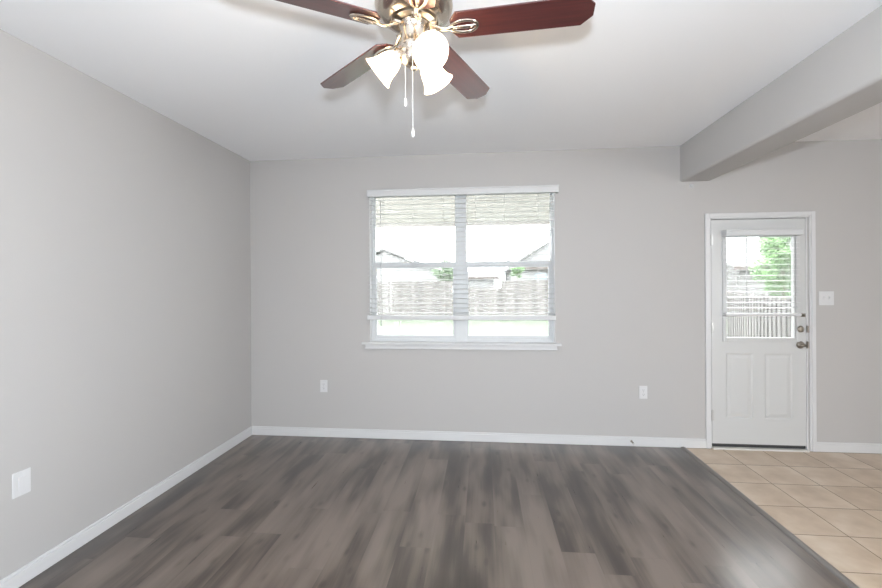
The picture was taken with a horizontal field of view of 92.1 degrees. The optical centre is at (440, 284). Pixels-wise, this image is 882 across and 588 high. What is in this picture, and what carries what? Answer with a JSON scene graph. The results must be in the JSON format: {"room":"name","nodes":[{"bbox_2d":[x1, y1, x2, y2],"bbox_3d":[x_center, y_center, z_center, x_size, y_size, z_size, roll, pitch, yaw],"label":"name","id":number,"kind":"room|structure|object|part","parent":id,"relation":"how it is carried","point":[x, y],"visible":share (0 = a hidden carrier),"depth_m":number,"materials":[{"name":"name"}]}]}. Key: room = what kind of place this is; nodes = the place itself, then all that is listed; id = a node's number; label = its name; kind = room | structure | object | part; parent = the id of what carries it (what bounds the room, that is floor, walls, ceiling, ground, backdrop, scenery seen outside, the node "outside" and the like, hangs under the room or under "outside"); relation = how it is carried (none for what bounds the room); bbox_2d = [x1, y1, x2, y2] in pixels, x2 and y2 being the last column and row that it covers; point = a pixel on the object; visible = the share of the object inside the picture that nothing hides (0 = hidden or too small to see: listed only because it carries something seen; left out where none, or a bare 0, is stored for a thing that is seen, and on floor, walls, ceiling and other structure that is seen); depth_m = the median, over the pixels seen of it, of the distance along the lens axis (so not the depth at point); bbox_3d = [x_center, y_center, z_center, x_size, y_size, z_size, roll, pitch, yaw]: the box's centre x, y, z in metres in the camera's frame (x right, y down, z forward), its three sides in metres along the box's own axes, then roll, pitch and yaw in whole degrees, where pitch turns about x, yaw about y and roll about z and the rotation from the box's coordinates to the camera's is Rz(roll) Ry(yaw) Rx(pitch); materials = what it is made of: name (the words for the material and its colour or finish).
{"room":"empty living room","nodes":[
{"label":"empty living room","id":0,"kind":"room"},
{"bbox_2d":[0,29,250,579],"bbox_3d":[-2.371,0.137,0.332,0.160,2.740,7.921,0,0,6],"label":"wall","id":1,"kind":"structure","parent":0,"point":[125,252],"depth_m":2.60,"materials":[{"name":"grey paint"}]},
{"bbox_2d":[12,467,30,498],"bbox_3d":[-2.106,0.998,2.136,0.008,0.124,0.086,0,0,6],"label":"wall plate","id":2,"kind":"object","parent":1,"relation":"attached to","point":[21,480],"visible":1,"depth_m":2.13,"materials":[{"name":"white plastic"}]},
{"bbox_2d":[0,426,251,587],"bbox_3d":[-2.269,1.464,0.403,0.014,0.086,7.761,0,0,6],"label":"baseboard","id":3,"kind":"structure","parent":1,"relation":"attached to","point":[16,579],"depth_m":2.62,"materials":[{"name":"white paint"}]},
{"bbox_2d":[0,0,881,160],"bbox_3d":[1.546,-1.330,0.030,8.033,0.150,8.081,0,0,6],"label":"ceiling","id":4,"kind":"structure","parent":0,"point":[245,76],"depth_m":2.47,"materials":[{"name":"white paint"}]},
{"bbox_2d":[276,0,595,136],"bbox_3d":[-0.064,-0.897,1.618,1.239,0.697,1.269,0,0,6],"label":"ceiling fan","id":5,"kind":"object","parent":4,"relation":"hanging from","point":[417,24],"visible":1,"depth_m":1.58,"materials":[{"name":"brown wood"}]},
{"bbox_3d":[-0.466,-0.977,1.461,0.520,0.006,0.130,0,12,-26],"label":"blade","id":6,"kind":"part","parent":5,"relation":"part of","materials":[{"name":"brown wood"}]},
{"bbox_3d":[-0.382,-0.977,1.927,0.130,0.006,0.520,-17,11,-43],"label":"blade","id":7,"kind":"part","parent":5,"relation":"part of","materials":[{"name":"brown wood"}]},
{"bbox_3d":[-0.220,-0.837,1.655,0.139,0.137,0.134,0,0,6],"label":"lamp shade","id":8,"kind":"part","parent":5,"relation":"part of","materials":[{"name":"white glass"}]},
{"bbox_2d":[393,46,401,62],"bbox_3d":[-0.164,-0.890,1.646,0.047,0.059,0.056,0,0,6],"label":"socket","id":9,"kind":"object","parent":5,"relation":"attached to","point":[397,52],"depth_m":1.62,"materials":[{"name":"metal"}]},
{"bbox_3d":[-0.105,-0.743,1.584,0.002,0.325,0.003,0,0,6],"label":"pull chain","id":10,"kind":"part","parent":5,"relation":"part of","materials":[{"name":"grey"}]},
{"bbox_2d":[414,38,426,52],"bbox_3d":[-0.074,-0.891,1.582,0.055,0.059,0.048,0,0,-18],"label":"socket","id":11,"kind":"object","parent":5,"relation":"attached to","point":[421,40],"depth_m":1.57,"materials":[{"name":"glass"}]},
{"bbox_3d":[-0.049,-0.979,1.238,0.130,0.006,0.520,12,-2,-8],"label":"blade","id":12,"kind":"part","parent":5,"relation":"part of","materials":[{"name":"brown wood"}]},
{"bbox_3d":[-0.056,-0.862,1.552,0.044,0.059,0.063,0,0,-8],"label":"bulb","id":13,"kind":"part","parent":5,"relation":"part of","materials":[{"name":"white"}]},
{"bbox_3d":[-0.037,-0.838,1.525,0.128,0.137,0.138,0,0,6],"label":"lamp shade","id":14,"kind":"part","parent":5,"relation":"part of","materials":[{"name":"white glass"}]},
{"bbox_3d":[-0.017,-0.838,1.732,0.128,0.137,0.138,0,0,6],"label":"lamp shade","id":15,"kind":"part","parent":5,"relation":"part of","materials":[{"name":"white glass"}]},
{"bbox_3d":[0.086,-0.980,1.990,0.130,0.006,0.520,-14,-6,28],"label":"blade","id":16,"kind":"part","parent":5,"relation":"part of","materials":[{"name":"brown wood"}]},
{"bbox_3d":[0.292,-0.981,1.565,0.520,0.006,0.130,0,-12,10],"label":"blade","id":17,"kind":"part","parent":5,"relation":"part of","materials":[{"name":"brown wood"}]},
{"bbox_2d":[680,5,881,181],"bbox_3d":[1.928,-1.099,-0.007,0.259,0.337,7.761,0,0,6],"label":"beam","id":18,"kind":"structure","parent":4,"relation":"attached to","point":[842,79],"depth_m":2.46,"materials":[{"name":"grey paint"}]},
{"bbox_2d":[19,435,881,587],"bbox_3d":[1.563,1.545,0.030,7.712,0.120,7.761,0,0,6],"label":"floor","id":19,"kind":"structure","parent":0,"point":[270,511],"depth_m":2.68,"materials":[{"name":"grey wood"}]},
{"bbox_2d":[712,446,809,451],"bbox_3d":[2.849,1.470,3.887,0.798,0.017,0.235,0,0,6],"label":"threshold","id":20,"kind":"object","parent":19,"relation":"on","point":[713,447],"visible":0.45,"depth_m":3.78,"materials":[{"name":"silver metal"}]},
{"bbox_2d":[681,447,859,587],"bbox_3d":[1.818,1.478,-0.002,0.047,0.012,7.747,0,0,6],"label":"trim","id":21,"kind":"structure","parent":19,"relation":"on","point":[827,565],"depth_m":2.57,"materials":[{"name":"grey"}]},
{"bbox_2d":[250,139,881,450],"bbox_3d":[1.938,0.113,3.972,8.033,2.740,0.160,0,0,6],"label":"wall","id":22,"kind":"structure","parent":0,"point":[630,234],"depth_m":3.95,"materials":[{"name":"grey paint"}]},
{"bbox_2d":[320,380,326,391],"bbox_3d":[-1.154,1.002,4.189,0.073,0.118,0.009,0,0,6],"label":"wall outlet","id":23,"kind":"object","parent":22,"relation":"attached to","point":[323,383],"visible":1,"depth_m":4.19,"materials":[{"name":"white plastic"}]},
{"bbox_2d":[362,192,561,350],"bbox_3d":[0.179,-0.136,4.115,1.893,1.513,0.195,0,0,6],"label":"window","id":24,"kind":"structure","parent":22,"relation":"in","point":[460,339],"depth_m":4.13,"materials":[{"name":"white plastic"}]},
{"bbox_3d":[-0.260,-0.521,4.237,0.812,0.712,0.027,0,0,6],"label":"sash","id":25,"kind":"part","parent":24,"relation":"part of","materials":[{"name":"clear glass"}]},
{"bbox_3d":[-0.260,0.160,4.205,0.810,0.750,0.029,0,0,6],"label":"sash","id":26,"kind":"part","parent":24,"relation":"part of","materials":[{"name":"white plastic"}]},
{"bbox_3d":[0.180,0.567,4.081,1.893,0.020,0.125,0,0,6],"label":"sill","id":27,"kind":"part","parent":24,"relation":"part of","materials":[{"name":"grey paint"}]},
{"bbox_2d":[367,185,558,325],"bbox_3d":[0.188,-0.259,4.019,1.810,1.297,0.085,0,0,6],"label":"window blind","id":28,"kind":"object","parent":24,"relation":"attached to","point":[504,190],"visible":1,"depth_m":4.00,"materials":[{"name":"white plastic"}]},
{"bbox_3d":[-0.557,-0.278,4.102,0.002,1.194,0.054,0,0,6],"label":"ladder cord","id":29,"kind":"part","parent":28,"relation":"part of","materials":[{"name":"white fabric"}]},
{"bbox_3d":[-0.268,-0.280,4.074,0.002,1.194,0.054,0,0,6],"label":"ladder cord","id":30,"kind":"part","parent":28,"relation":"part of","materials":[{"name":"white fabric"}]},
{"bbox_3d":[0.030,-0.282,4.045,0.002,1.194,0.054,0,0,6],"label":"ladder cord","id":31,"kind":"part","parent":28,"relation":"part of","materials":[{"name":"white fabric"}]},
{"bbox_3d":[0.177,0.315,4.031,1.781,0.044,0.052,0,0,6],"label":"rail","id":32,"kind":"part","parent":28,"relation":"part of","materials":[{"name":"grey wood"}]},
{"bbox_3d":[0.598,-0.285,3.990,0.002,1.194,0.054,0,0,6],"label":"ladder cord","id":33,"kind":"part","parent":28,"relation":"part of","materials":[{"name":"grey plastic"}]},
{"bbox_3d":[0.906,-0.287,3.960,0.002,1.194,0.054,0,0,6],"label":"ladder cord","id":34,"kind":"part","parent":28,"relation":"part of","materials":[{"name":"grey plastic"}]},
{"bbox_3d":[0.650,-0.526,4.149,0.813,0.712,0.027,0,0,6],"label":"sash","id":35,"kind":"part","parent":24,"relation":"part of","materials":[{"name":"clear glass"}]},
{"bbox_3d":[0.654,0.155,4.117,0.807,0.750,0.029,0,0,6],"label":"sash","id":36,"kind":"part","parent":24,"relation":"part of","materials":[{"name":"white plastic"}]},
{"bbox_2d":[252,426,705,447],"bbox_3d":[0.254,1.449,4.049,4.302,0.086,0.014,0,0,6],"label":"baseboard","id":37,"kind":"structure","parent":22,"relation":"attached to","point":[256,430],"depth_m":4.03,"materials":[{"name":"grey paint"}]},
{"bbox_2d":[639,386,646,398],"bbox_3d":[1.853,0.989,3.896,0.073,0.118,0.009,0,0,6],"label":"wall outlet","id":38,"kind":"object","parent":22,"relation":"attached to","point":[642,389],"visible":1,"depth_m":3.89,"materials":[{"name":"white plastic"}]},
{"bbox_2d":[710,218,806,448],"bbox_3d":[2.829,0.439,3.790,0.799,2.042,0.111,0,0,6],"label":"door","id":39,"kind":"structure","parent":22,"relation":"in","point":[759,383],"depth_m":3.80,"materials":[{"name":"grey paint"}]},
{"bbox_3d":[2.679,0.911,3.838,0.230,0.585,0.044,0,0,6],"label":"panel","id":40,"kind":"part","parent":39,"relation":"part of","materials":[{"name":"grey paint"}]},
{"bbox_3d":[2.853,0.025,3.809,0.644,0.976,0.040,0,0,6],"label":"lite frame","id":41,"kind":"part","parent":39,"relation":"part of","materials":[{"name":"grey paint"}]},
{"bbox_2d":[722,228,805,316],"bbox_3d":[2.852,-0.099,3.758,0.665,0.772,0.089,0,0,6],"label":"door blind","id":42,"kind":"object","parent":39,"relation":"attached to","point":[792,231],"visible":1,"depth_m":3.74,"materials":[{"name":"white plastic"}]},
{"bbox_3d":[2.613,-0.096,3.786,0.002,0.730,0.054,0,0,6],"label":"ladder cord","id":43,"kind":"part","parent":42,"relation":"part of","materials":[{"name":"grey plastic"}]},
{"bbox_3d":[2.838,0.268,3.764,0.624,0.026,0.052,0,0,6],"label":"rail","id":44,"kind":"part","parent":42,"relation":"part of","materials":[{"name":"white plastic"}]},
{"bbox_3d":[3.066,-0.098,3.742,0.002,0.730,0.054,0,0,6],"label":"ladder cord","id":45,"kind":"part","parent":42,"relation":"part of","materials":[{"name":"white fabric"}]},
{"bbox_3d":[3.006,0.909,3.806,0.235,0.585,0.044,0,0,6],"label":"panel","id":46,"kind":"part","parent":39,"relation":"part of","materials":[{"name":"grey paint"}]},
{"bbox_3d":[3.178,0.536,3.740,0.066,0.066,0.055,0,0,6],"label":"handle","id":47,"kind":"part","parent":39,"relation":"part of","materials":[{"name":"silver metal"}]},
{"bbox_2d":[705,211,816,451],"bbox_3d":[2.853,0.418,3.874,0.919,2.119,0.178,0,0,6],"label":"door frame","id":48,"kind":"structure","parent":22,"relation":"attached to","point":[811,214],"depth_m":3.76,"materials":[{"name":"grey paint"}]},
{"bbox_2d":[819,291,833,304],"bbox_3d":[3.393,0.122,3.741,0.122,0.122,0.019,0,0,6],"label":"light switch","id":49,"kind":"object","parent":22,"relation":"attached to","point":[825,297],"visible":1,"depth_m":3.74,"materials":[{"name":"white plastic"}]},
{"bbox_2d":[817,442,881,453],"bbox_3d":[4.542,1.425,3.632,2.478,0.086,0.014,0,0,6],"label":"baseboard","id":50,"kind":"structure","parent":22,"relation":"attached to","point":[843,447],"depth_m":3.72,"materials":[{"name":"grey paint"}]},
{"label":"outside","id":51,"kind":"structure","parent":0,"visible":0},
{"bbox_2d":[378,294,787,335],"bbox_3d":[4.573,1.818,46.894,120.000,0.200,85.769,0,0,6],"label":"lawn","id":52,"kind":"structure","parent":51,"point":[389,327],"depth_m":17.10,"materials":[{"name":"green plant"}]},
{"bbox_2d":[376,248,438,305],"bbox_3d":[-4.139,-0.588,39.587,10.100,4.710,10.800,0,0,6],"label":"neighbor house","id":53,"kind":"structure","parent":52,"relation":"on","point":[426,273],"depth_m":34.48,"materials":[{"name":"grey"}]},
{"bbox_2d":[431,259,452,281],"bbox_3d":[0.204,0.019,28.790,1.816,3.551,2.471,0,0,6],"label":"tree","id":54,"kind":"object","parent":52,"relation":"on","point":[439,273],"visible":0.62,"depth_m":28.25,"materials":[{"name":"green plant"}]},
{"bbox_2d":[377,280,547,314],"bbox_3d":[0.667,0.770,21.522,21.250,1.940,0.230,0,0,6],"label":"wooden fence","id":55,"kind":"object","parent":52,"relation":"on","point":[429,291],"visible":0.2,"depth_m":21.37,"materials":[{"name":"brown wood"}]},
{"bbox_3d":[-4.332,0.779,21.913,11.124,1.899,0.040,0,0,6],"label":"board panel","id":56,"kind":"part","parent":55,"relation":"part of","materials":[{"name":"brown wood"}]},
{"bbox_3d":[2.138,0.908,21.334,1.813,1.568,0.040,0,0,6],"label":"gate panel","id":57,"kind":"part","parent":55,"relation":"part of","materials":[{"name":"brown wood"}]},
{"bbox_3d":[7.114,0.714,20.799,8.184,1.900,0.040,0,0,6],"label":"board panel","id":58,"kind":"part","parent":55,"relation":"part of","materials":[{"name":"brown wood"}]},
{"bbox_2d":[468,271,498,304],"bbox_3d":[3.479,0.269,38.831,3.400,2.910,6.830,0,0,6],"label":"neighbor house","id":59,"kind":"structure","parent":52,"relation":"on","point":[471,283],"depth_m":35.87,"materials":[{"name":"grey"}]},
{"bbox_2d":[510,267,524,280],"bbox_3d":[4.314,0.323,23.970,0.894,2.893,0.848,0,0,6],"label":"round shrub","id":60,"kind":"object","parent":52,"relation":"on","point":[518,272],"visible":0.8,"depth_m":23.94,"materials":[{"name":"green plant"}]},
{"bbox_2d":[500,237,549,305],"bbox_3d":[10.188,-1.469,36.635,9.800,6.310,10.100,0,0,6],"label":"neighbor house","id":61,"kind":"structure","parent":52,"relation":"on","point":[539,273],"depth_m":32.42,"materials":[{"name":"grey"}]},
{"bbox_3d":[8.068,-0.622,32.358,1.800,0.500,0.015,0,0,6],"label":"pane","id":62,"kind":"part","parent":61,"relation":"part of","materials":[{"name":"white glass"}]},
{"bbox_2d":[726,237,790,318],"bbox_3d":[20.725,-0.579,25.096,12.600,4.410,11.030,0,0,6],"label":"neighbor house","id":63,"kind":"structure","parent":52,"relation":"on","point":[732,252],"depth_m":21.14,"materials":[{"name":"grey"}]},
{"bbox_2d":[727,290,790,336],"bbox_3d":[6.251,0.928,8.693,1.866,1.560,7.030,0,0,13],"label":"wooden fence","id":64,"kind":"object","parent":52,"relation":"on","point":[738,326],"visible":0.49,"depth_m":7.46,"materials":[{"name":"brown wood"}]},
{"bbox_2d":[748,237,790,299],"bbox_3d":[12.230,-0.258,14.894,2.184,3.968,2.267,0,0,-43],"label":"leafy tree","id":65,"kind":"object","parent":52,"relation":"on","point":[770,244],"visible":0.45,"depth_m":14.97,"materials":[{"name":"green plant"}]},
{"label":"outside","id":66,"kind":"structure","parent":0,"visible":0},
{"bbox_2d":[376,193,549,227],"bbox_3d":[-1.250,-1.219,6.331,10.300,0.240,3.919,0,0,6],"label":"patio cover","id":67,"kind":"object","parent":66,"point":[532,217],"visible":0.06,"depth_m":6.80,"materials":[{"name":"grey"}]}
]}

